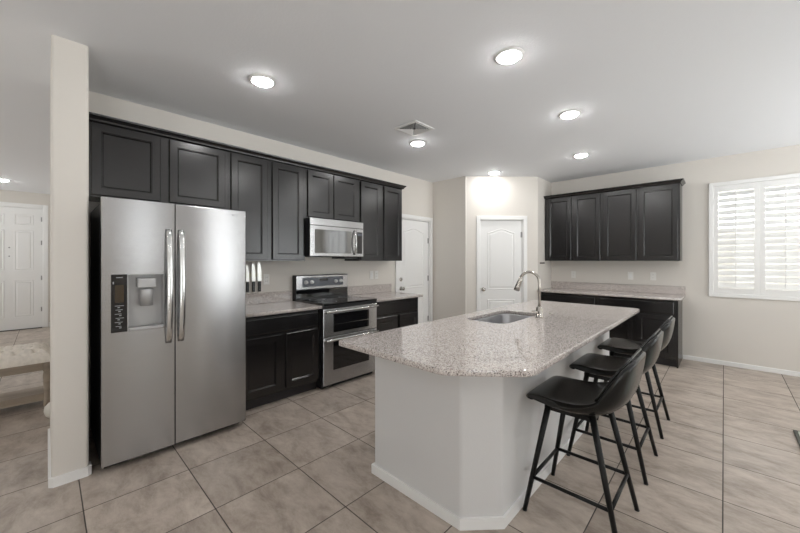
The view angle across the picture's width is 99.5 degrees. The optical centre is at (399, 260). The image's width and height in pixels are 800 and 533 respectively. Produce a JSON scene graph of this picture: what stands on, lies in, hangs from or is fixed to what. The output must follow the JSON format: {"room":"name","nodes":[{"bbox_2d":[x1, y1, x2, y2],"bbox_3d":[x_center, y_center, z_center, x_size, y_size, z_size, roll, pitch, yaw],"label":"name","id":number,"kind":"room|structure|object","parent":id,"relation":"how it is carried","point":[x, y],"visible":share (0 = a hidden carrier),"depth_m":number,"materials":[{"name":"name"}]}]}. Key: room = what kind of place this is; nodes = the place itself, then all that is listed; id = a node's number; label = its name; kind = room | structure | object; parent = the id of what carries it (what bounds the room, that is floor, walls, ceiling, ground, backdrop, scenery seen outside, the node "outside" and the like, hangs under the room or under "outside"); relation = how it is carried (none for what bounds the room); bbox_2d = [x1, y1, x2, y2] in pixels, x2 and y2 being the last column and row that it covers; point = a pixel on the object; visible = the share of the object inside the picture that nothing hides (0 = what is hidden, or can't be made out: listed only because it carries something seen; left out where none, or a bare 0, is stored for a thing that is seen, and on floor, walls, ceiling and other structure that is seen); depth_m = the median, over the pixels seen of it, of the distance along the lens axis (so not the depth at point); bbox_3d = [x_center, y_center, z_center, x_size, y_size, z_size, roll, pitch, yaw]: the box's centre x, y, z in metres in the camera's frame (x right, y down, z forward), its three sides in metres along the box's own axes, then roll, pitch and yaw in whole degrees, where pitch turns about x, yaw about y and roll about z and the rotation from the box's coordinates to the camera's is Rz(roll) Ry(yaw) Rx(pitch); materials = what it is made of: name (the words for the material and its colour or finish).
{"room":"kitchen","nodes":[
{"label":"kitchen","id":0,"kind":"room"},
{"bbox_2d":[0,190,49,326],"bbox_3d":[-8.113,0.002,6.232,0.120,2.750,4.500,0,0,44],"label":"wall","id":1,"kind":"structure","parent":0,"point":[5,195],"depth_m":6.87,"materials":[{"name":"white paint"}]},
{"bbox_2d":[0,207,41,330],"bbox_3d":[-7.673,0.160,6.653,0.043,2.410,0.891,0,0,44],"label":"door","id":2,"kind":"structure","parent":1,"relation":"in","point":[20,228],"depth_m":6.74,"materials":[{"name":"white wood"}]},
{"bbox_2d":[0,202,47,331],"bbox_3d":[-7.678,0.119,6.650,0.130,2.515,1.065,0,0,44],"label":"door frame","id":3,"kind":"structure","parent":1,"relation":"attached to","point":[44,208],"depth_m":6.96,"materials":[{"name":"white wood"}]},
{"bbox_2d":[50,35,88,476],"bbox_3d":[-2.375,0.002,2.418,0.885,2.750,0.169,0,0,44],"label":"wall","id":4,"kind":"structure","parent":0,"point":[69,68],"depth_m":2.12,"materials":[{"name":"white paint"}]},
{"bbox_2d":[48,428,91,487],"bbox_3d":[-2.370,1.348,2.413,0.898,0.058,0.195,0,0,44],"label":"baseboard","id":5,"kind":"structure","parent":4,"relation":"attached to","point":[53,482],"depth_m":2.12,"materials":[{"name":"white wood"}]},
{"bbox_2d":[89,91,432,430],"bbox_3d":[-0.526,0.002,4.903,0.120,2.750,5.978,0,0,44],"label":"wall","id":6,"kind":"structure","parent":0,"point":[417,196],"depth_m":3.95,"materials":[{"name":"white paint"}]},
{"bbox_2d":[89,120,227,208],"bbox_3d":[-2.076,-0.773,2.956,0.328,0.590,0.984,0,0,44],"label":"upper cabinet","id":7,"kind":"object","parent":6,"relation":"attached to","point":[124,163],"visible":0.96,"depth_m":2.78,"materials":[{"name":"black wood"}]},
{"bbox_2d":[89,112,405,188],"bbox_3d":[-1.225,-1.062,3.818,0.364,0.046,3.438,0,0,44],"label":"crown molding","id":8,"kind":"structure","parent":7,"relation":"attached to","point":[92,116],"depth_m":3.13,"materials":[{"name":"brown wood"}]},
{"bbox_2d":[228,150,304,260],"bbox_3d":[-1.452,-0.531,3.607,0.328,1.073,0.816,0,0,44],"label":"upper cabinet","id":9,"kind":"object","parent":6,"relation":"attached to","point":[271,193],"visible":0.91,"depth_m":3.50,"materials":[{"name":"black wood"}]},
{"bbox_2d":[246,290,291,304],"bbox_3d":[-1.573,0.416,3.703,0.020,0.122,0.851,0,0,44],"label":"backsplash","id":10,"kind":"structure","parent":6,"relation":"attached to","point":[278,296],"depth_m":3.79,"materials":[{"name":"stone"}]},
{"bbox_2d":[305,168,358,221],"bbox_3d":[-0.901,-0.774,4.184,0.328,0.587,0.775,0,0,44],"label":"upper cabinet","id":11,"kind":"object","parent":6,"relation":"attached to","point":[327,195],"visible":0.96,"depth_m":4.03,"materials":[{"name":"brown wood"}]},
{"bbox_2d":[305,217,362,258],"bbox_3d":[-0.854,-0.251,4.139,0.453,0.456,0.765,0,0,44],"label":"microwave","id":12,"kind":"object","parent":11,"relation":"attached to","point":[336,239],"visible":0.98,"depth_m":3.97,"materials":[{"name":"silver metal"}]},
{"bbox_2d":[348,284,391,294],"bbox_3d":[-0.440,0.416,4.886,0.020,0.122,0.884,0,0,44],"label":"backsplash","id":13,"kind":"structure","parent":6,"relation":"attached to","point":[365,289],"depth_m":4.87,"materials":[{"name":"stone"}]},
{"bbox_2d":[345,180,401,260],"bbox_3d":[-0.354,-0.531,4.755,0.328,1.073,0.803,0,0,44],"label":"upper cabinet","id":14,"kind":"object","parent":6,"relation":"attached to","point":[380,206],"visible":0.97,"depth_m":4.61,"materials":[{"name":"brown wood"}]},
{"bbox_2d":[399,219,428,323],"bbox_3d":[0.243,0.350,5.622,0.105,2.030,0.770,0,0,44],"label":"door","id":15,"kind":"structure","parent":6,"relation":"in","point":[413,267],"depth_m":5.67,"materials":[{"name":"white wood"}]},
{"bbox_2d":[395,214,432,321],"bbox_3d":[0.221,0.316,5.640,0.098,2.122,0.924,0,0,44],"label":"door frame","id":16,"kind":"structure","parent":6,"relation":"attached to","point":[404,216],"depth_m":5.90,"materials":[{"name":"white wood"}]},
{"bbox_3d":[-1.643,0.156,3.635,0.016,0.042,0.315,0,0,44],"label":"knife strip","id":17,"kind":"object","parent":6,"relation":"attached to","visible":0},
{"bbox_2d":[246,265,248,291],"bbox_3d":[-1.633,0.192,3.628,0.019,0.299,0.030,0,0,44],"label":"kitchen knife","id":18,"kind":"object","parent":17,"relation":"hanging from","point":[247,270],"visible":1,"depth_m":3.63,"materials":[{"name":"white metal"}]},
{"bbox_2d":[252,263,254,291],"bbox_3d":[-1.589,0.184,3.675,0.019,0.314,0.038,0,0,44],"label":"kitchen knife","id":19,"kind":"object","parent":17,"relation":"hanging from","point":[253,267],"visible":1,"depth_m":3.67,"materials":[{"name":"white metal"}]},
{"bbox_2d":[257,261,261,291],"bbox_3d":[-1.544,0.175,3.722,0.019,0.332,0.044,0,0,44],"label":"kitchen knife","id":20,"kind":"object","parent":17,"relation":"attached to","point":[259,271],"visible":1,"depth_m":3.71,"materials":[{"name":"white metal"}]},
{"bbox_2d":[0,0,799,193],"bbox_3d":[-1.673,-1.423,3.546,13.100,0.100,9.725,0,0,44],"label":"ceiling","id":21,"kind":"structure","parent":0,"point":[653,83],"depth_m":2.47,"materials":[{"name":"white paint"}]},
{"bbox_2d":[249,74,275,87],"bbox_3d":[-1.050,-1.359,2.586,0.196,0.026,0.196,0,0,44],"label":"recessed light","id":22,"kind":"object","parent":21,"relation":"in","point":[260,80],"visible":1,"depth_m":2.56,"materials":[{"name":"white"}]},
{"bbox_2d":[394,120,433,135],"bbox_3d":[0.147,-1.365,3.516,0.300,0.014,0.300,0,0,44],"label":"ceiling vent","id":23,"kind":"object","parent":21,"relation":"in","point":[413,128],"visible":1,"depth_m":3.51,"materials":[{"name":"white metal"}]},
{"bbox_2d":[409,140,425,145],"bbox_3d":[0.208,-1.359,3.957,0.196,0.026,0.196,0,0,44],"label":"recessed light","id":24,"kind":"object","parent":21,"relation":"in","point":[415,142],"visible":1,"depth_m":3.91,"materials":[{"name":"white"}]},
{"bbox_2d":[488,171,500,174],"bbox_3d":[1.470,-1.359,5.282,0.196,0.026,0.196,0,0,44],"label":"recessed light","id":25,"kind":"object","parent":21,"relation":"in","point":[490,172],"visible":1,"depth_m":5.24,"materials":[{"name":"white"}]},
{"bbox_2d":[494,47,524,64],"bbox_3d":[0.732,-1.359,2.272,0.196,0.026,0.196,0,0,44],"label":"recessed light","id":26,"kind":"object","parent":21,"relation":"in","point":[510,55],"visible":1,"depth_m":2.24,"materials":[{"name":"white"}]},
{"bbox_2d":[558,109,580,118],"bbox_3d":[1.591,-1.359,3.173,0.196,0.026,0.196,0,0,44],"label":"recessed light","id":27,"kind":"object","parent":21,"relation":"in","point":[568,114],"visible":1,"depth_m":3.14,"materials":[{"name":"white"}]},
{"bbox_2d":[573,153,588,157],"bbox_3d":[2.356,-1.359,4.406,0.196,0.026,0.196,0,0,44],"label":"recessed light","id":28,"kind":"object","parent":21,"relation":"in","point":[579,155],"visible":1,"depth_m":4.36,"materials":[{"name":"white"}]},
{"bbox_2d":[0,327,799,532],"bbox_3d":[-1.673,1.427,3.546,13.100,0.100,9.725,0,0,44],"label":"floor","id":29,"kind":"structure","parent":0,"point":[728,459],"depth_m":2.15,"materials":[{"name":"tile"}]},
{"bbox_2d":[0,342,49,408],"bbox_3d":[-3.885,1.095,2.897,0.460,0.565,1.248,0,0,44],"label":"tufted bench","id":30,"kind":"object","parent":29,"relation":"on","point":[31,357],"visible":0.95,"depth_m":3.12,"materials":[{"name":"beige fabric"}]},
{"bbox_2d":[0,386,43,408],"bbox_3d":[-3.882,1.274,2.894,0.430,0.063,1.158,0,0,44],"label":"shelf","id":31,"kind":"object","parent":30,"relation":"attached to","point":[9,399],"depth_m":3.14,"materials":[{"name":"brown wood"}]},
{"bbox_2d":[44,402,49,417],"bbox_3d":[-3.045,1.310,2.994,0.150,0.135,0.150,0,0,44],"label":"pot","id":32,"kind":"object","parent":29,"relation":"on","point":[47,407],"visible":0.27,"depth_m":2.93,"materials":[{"name":"white ceramic"}]},
{"bbox_2d":[91,197,245,467],"bbox_3d":[-1.864,0.484,2.745,0.870,1.786,0.905,0,0,44],"label":"refrigerator","id":33,"kind":"object","parent":29,"relation":"on","point":[168,281],"visible":1,"depth_m":2.43,"materials":[{"name":"grey metal"}]},
{"bbox_2d":[246,309,318,409],"bbox_3d":[-1.360,0.944,3.502,0.608,0.866,0.845,0,0,44],"label":"base cabinet","id":34,"kind":"object","parent":29,"relation":"on","point":[282,350],"visible":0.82,"depth_m":3.29,"materials":[{"name":"brown wood"}]},
{"bbox_2d":[246,290,321,317],"bbox_3d":[-1.346,0.432,3.486,0.647,0.154,0.851,0,0,44],"label":"countertop","id":35,"kind":"structure","parent":34,"relation":"on","point":[278,302],"depth_m":3.63,"materials":[{"name":"stone"}]},
{"bbox_2d":[292,274,378,388],"bbox_3d":[-0.756,0.777,4.044,0.710,1.200,0.763,0,0,44],"label":"range","id":36,"kind":"object","parent":29,"relation":"on","point":[342,315],"visible":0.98,"depth_m":3.87,"materials":[{"name":"silver metal"}]},
{"bbox_2d":[296,295,376,305],"bbox_3d":[-0.751,0.471,4.038,0.580,0.021,0.763,0,0,44],"label":"cooktop","id":37,"kind":"object","parent":36,"relation":"in","point":[322,300],"depth_m":3.99,"materials":[{"name":"black glass"}]},
{"bbox_2d":[377,297,417,331],"bbox_3d":[-0.242,0.944,4.669,0.608,0.866,0.843,0,0,44],"label":"base cabinet","id":38,"kind":"object","parent":29,"relation":"on","point":[392,314],"visible":0.34,"depth_m":4.45,"materials":[{"name":"brown wood"}]},
{"bbox_2d":[348,284,422,301],"bbox_3d":[-0.214,0.432,4.669,0.647,0.154,0.884,0,0,44],"label":"countertop","id":39,"kind":"structure","parent":38,"relation":"on","point":[382,292],"depth_m":4.75,"materials":[{"name":"stone"}]},
{"bbox_2d":[371,331,608,530],"bbox_3d":[0.964,0.944,2.789,0.838,0.867,2.448,0,0,44],"label":"kitchen island","id":40,"kind":"object","parent":29,"relation":"on","point":[462,448],"visible":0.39,"depth_m":1.86,"materials":[{"name":"white paint"}]},
{"bbox_2d":[339,300,639,376],"bbox_3d":[1.009,0.493,2.694,1.072,0.032,2.880,0,0,44],"label":"island countertop","id":41,"kind":"structure","parent":40,"relation":"on","point":[460,345],"depth_m":2.02,"materials":[{"name":"stone"}]},
{"bbox_2d":[475,313,531,323],"bbox_3d":[0.893,0.610,2.907,0.410,0.199,0.760,0,0,44],"label":"sink","id":42,"kind":"object","parent":41,"relation":"in","point":[504,318],"visible":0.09,"depth_m":3.19,"materials":[{"name":"silver metal"}]},
{"bbox_2d":[514,271,543,317],"bbox_3d":[1.077,0.282,2.883,0.257,0.390,0.136,0,0,44],"label":"faucet","id":43,"kind":"object","parent":41,"relation":"on","point":[539,310],"visible":1,"depth_m":2.84,"materials":[{"name":"silver metal"}]},
{"bbox_2d":[541,292,596,304],"bbox_3d":[2.772,0.944,5.459,0.855,0.866,0.608,0,0,44],"label":"base cabinet","id":44,"kind":"object","parent":29,"relation":"on","point":[545,296],"visible":0.08,"depth_m":5.20,"materials":[{"name":"black wood"}]},
{"bbox_2d":[522,348,645,532],"bbox_3d":[1.013,0.919,1.853,0.516,0.915,0.473,0,0,44],"label":"counter stool","id":45,"kind":"object","parent":29,"relation":"on","point":[580,399],"visible":1,"depth_m":1.78,"materials":[{"name":"black leather"}]},
{"bbox_2d":[566,328,663,485],"bbox_3d":[1.515,0.919,2.376,0.516,0.915,0.473,0,0,44],"label":"counter stool","id":46,"kind":"object","parent":29,"relation":"on","point":[596,366],"visible":0.75,"depth_m":2.32,"materials":[{"name":"black leather"}]},
{"bbox_2d":[596,316,674,438],"bbox_3d":[2.026,0.919,2.911,0.516,0.915,0.473,0,0,44],"label":"counter stool","id":47,"kind":"object","parent":29,"relation":"on","point":[618,347],"visible":0.67,"depth_m":2.83,"materials":[{"name":"black leather"}]},
{"bbox_2d":[597,296,681,367],"bbox_3d":[3.415,0.944,4.844,0.922,0.866,0.608,0,0,44],"label":"base cabinet","id":48,"kind":"object","parent":29,"relation":"on","point":[653,313],"visible":0.42,"depth_m":4.53,"materials":[{"name":"black wood"}]},
{"bbox_2d":[537,281,685,300],"bbox_3d":[3.109,0.435,5.116,1.814,0.147,0.637,0,0,44],"label":"countertop","id":49,"kind":"structure","parent":48,"relation":"on","point":[677,293],"depth_m":5.06,"materials":[{"name":"stone"}]},
{"bbox_2d":[793,430,799,446],"bbox_3d":[3.104,1.367,1.585,1.488,0.018,1.740,0,0,44],"label":"rug","id":50,"kind":"object","parent":29,"relation":"on","point":[797,433],"visible":1,"depth_m":2.63,"materials":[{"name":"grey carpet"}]},
{"bbox_2d":[433,176,465,320],"bbox_3d":[0.857,0.002,5.772,0.675,2.750,0.100,0,0,44],"label":"wall","id":51,"kind":"structure","parent":0,"point":[449,196],"depth_m":5.72,"materials":[{"name":"white paint"}]},
{"bbox_2d":[466,176,537,313],"bbox_3d":[1.653,0.002,5.580,1.205,2.750,0.100,0,0,-1],"label":"wall","id":52,"kind":"structure","parent":0,"point":[485,195],"depth_m":5.53,"materials":[{"name":"white paint"}]},
{"bbox_2d":[481,221,521,310],"bbox_3d":[1.662,0.357,5.532,0.683,2.015,0.105,0,0,-1],"label":"door","id":53,"kind":"structure","parent":52,"relation":"in","point":[501,241],"depth_m":5.54,"materials":[{"name":"white wood"}]},
{"bbox_2d":[476,216,526,311],"bbox_3d":[1.659,0.325,5.561,0.833,2.105,0.098,0,0,-1],"label":"door frame","id":54,"kind":"structure","parent":52,"relation":"attached to","point":[479,219],"depth_m":5.52,"materials":[{"name":"white wood"}]},
{"bbox_2d":[538,177,550,288],"bbox_3d":[2.429,0.002,5.795,0.100,2.750,0.602,0,0,44],"label":"wall","id":55,"kind":"structure","parent":0,"point":[544,187],"depth_m":5.69,"materials":[{"name":"white paint"}]},
{"bbox_2d":[551,145,799,371],"bbox_3d":[3.974,0.002,4.816,6.500,2.750,0.120,0,0,44],"label":"wall","id":56,"kind":"structure","parent":0,"point":[758,332],"depth_m":4.59,"materials":[{"name":"white paint"}]},
{"bbox_2d":[545,192,601,260],"bbox_3d":[2.870,-0.531,5.560,0.852,1.073,0.328,0,0,44],"label":"upper cabinet","id":57,"kind":"object","parent":56,"relation":"attached to","point":[573,224],"visible":0.98,"depth_m":5.41,"materials":[{"name":"brown wood"}]},
{"bbox_2d":[544,178,685,198],"bbox_3d":[3.204,-1.062,5.215,1.815,0.046,0.364,0,0,44],"label":"crown molding","id":58,"kind":"structure","parent":57,"relation":"attached to","point":[681,180],"depth_m":4.96,"materials":[{"name":"brown wood"}]},
{"bbox_2d":[571,271,575,277],"bbox_3d":[2.933,0.237,5.722,0.072,0.118,0.009,0,0,44],"label":"outlet plate","id":59,"kind":"object","parent":56,"relation":"attached to","point":[573,273],"visible":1,"depth_m":5.72,"materials":[{"name":"white plastic"}]},
{"bbox_2d":[551,281,685,294],"bbox_3d":[3.322,0.419,5.339,1.814,0.115,0.020,0,0,44],"label":"backsplash","id":60,"kind":"structure","parent":56,"relation":"attached to","point":[681,290],"depth_m":5.22,"materials":[{"name":"stone"}]},
{"bbox_2d":[628,272,632,279],"bbox_3d":[3.517,0.232,5.163,0.072,0.118,0.010,0,0,44],"label":"switch plate","id":61,"kind":"object","parent":56,"relation":"attached to","point":[630,274],"visible":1,"depth_m":5.16,"materials":[{"name":"white plastic"}]},
{"bbox_2d":[602,183,681,260],"bbox_3d":[3.511,-0.531,4.946,0.920,1.073,0.328,0,0,44],"label":"upper cabinet","id":62,"kind":"object","parent":56,"relation":"attached to","point":[641,223],"visible":0.99,"depth_m":4.79,"materials":[{"name":"brown wood"}]},
{"bbox_2d":[650,272,655,279],"bbox_3d":[3.718,0.232,4.971,0.072,0.118,0.009,0,0,44],"label":"outlet plate","id":63,"kind":"object","parent":56,"relation":"attached to","point":[652,274],"visible":1,"depth_m":4.97,"materials":[{"name":"white plastic"}]},
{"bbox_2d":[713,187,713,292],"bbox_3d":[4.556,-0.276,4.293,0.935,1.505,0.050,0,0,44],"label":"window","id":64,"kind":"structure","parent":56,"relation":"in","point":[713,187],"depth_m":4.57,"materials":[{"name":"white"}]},
{"bbox_2d":[683,355,799,376],"bbox_3d":[5.118,1.348,3.629,3.205,0.058,0.013,0,0,44],"label":"baseboard","id":65,"kind":"structure","parent":56,"relation":"attached to","point":[700,359],"depth_m":4.32,"materials":[{"name":"white wood"}]},
{"bbox_2d":[709,173,799,300],"bbox_3d":[4.498,-0.276,4.232,0.945,1.515,0.098,0,0,44],"label":"plantation shutters","id":66,"kind":"object","parent":56,"relation":"attached to","point":[785,292],"visible":1,"depth_m":4.24,"materials":[{"name":"white wood"}]},
{"bbox_2d":[718,230,799,290],"bbox_3d":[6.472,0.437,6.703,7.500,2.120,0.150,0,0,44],"label":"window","id":67,"kind":"structure","parent":0,"point":[765,230],"depth_m":6.28,"materials":[{"name":"clear glass"}]},
{"label":"outside","id":68,"kind":"structure","parent":0,"visible":0},
{"bbox_2d":[718,184,799,192],"bbox_3d":[5.194,-1.283,5.368,7.500,0.120,2.345,0,0,44],"label":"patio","id":69,"kind":"structure","parent":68,"point":[793,184],"depth_m":5.67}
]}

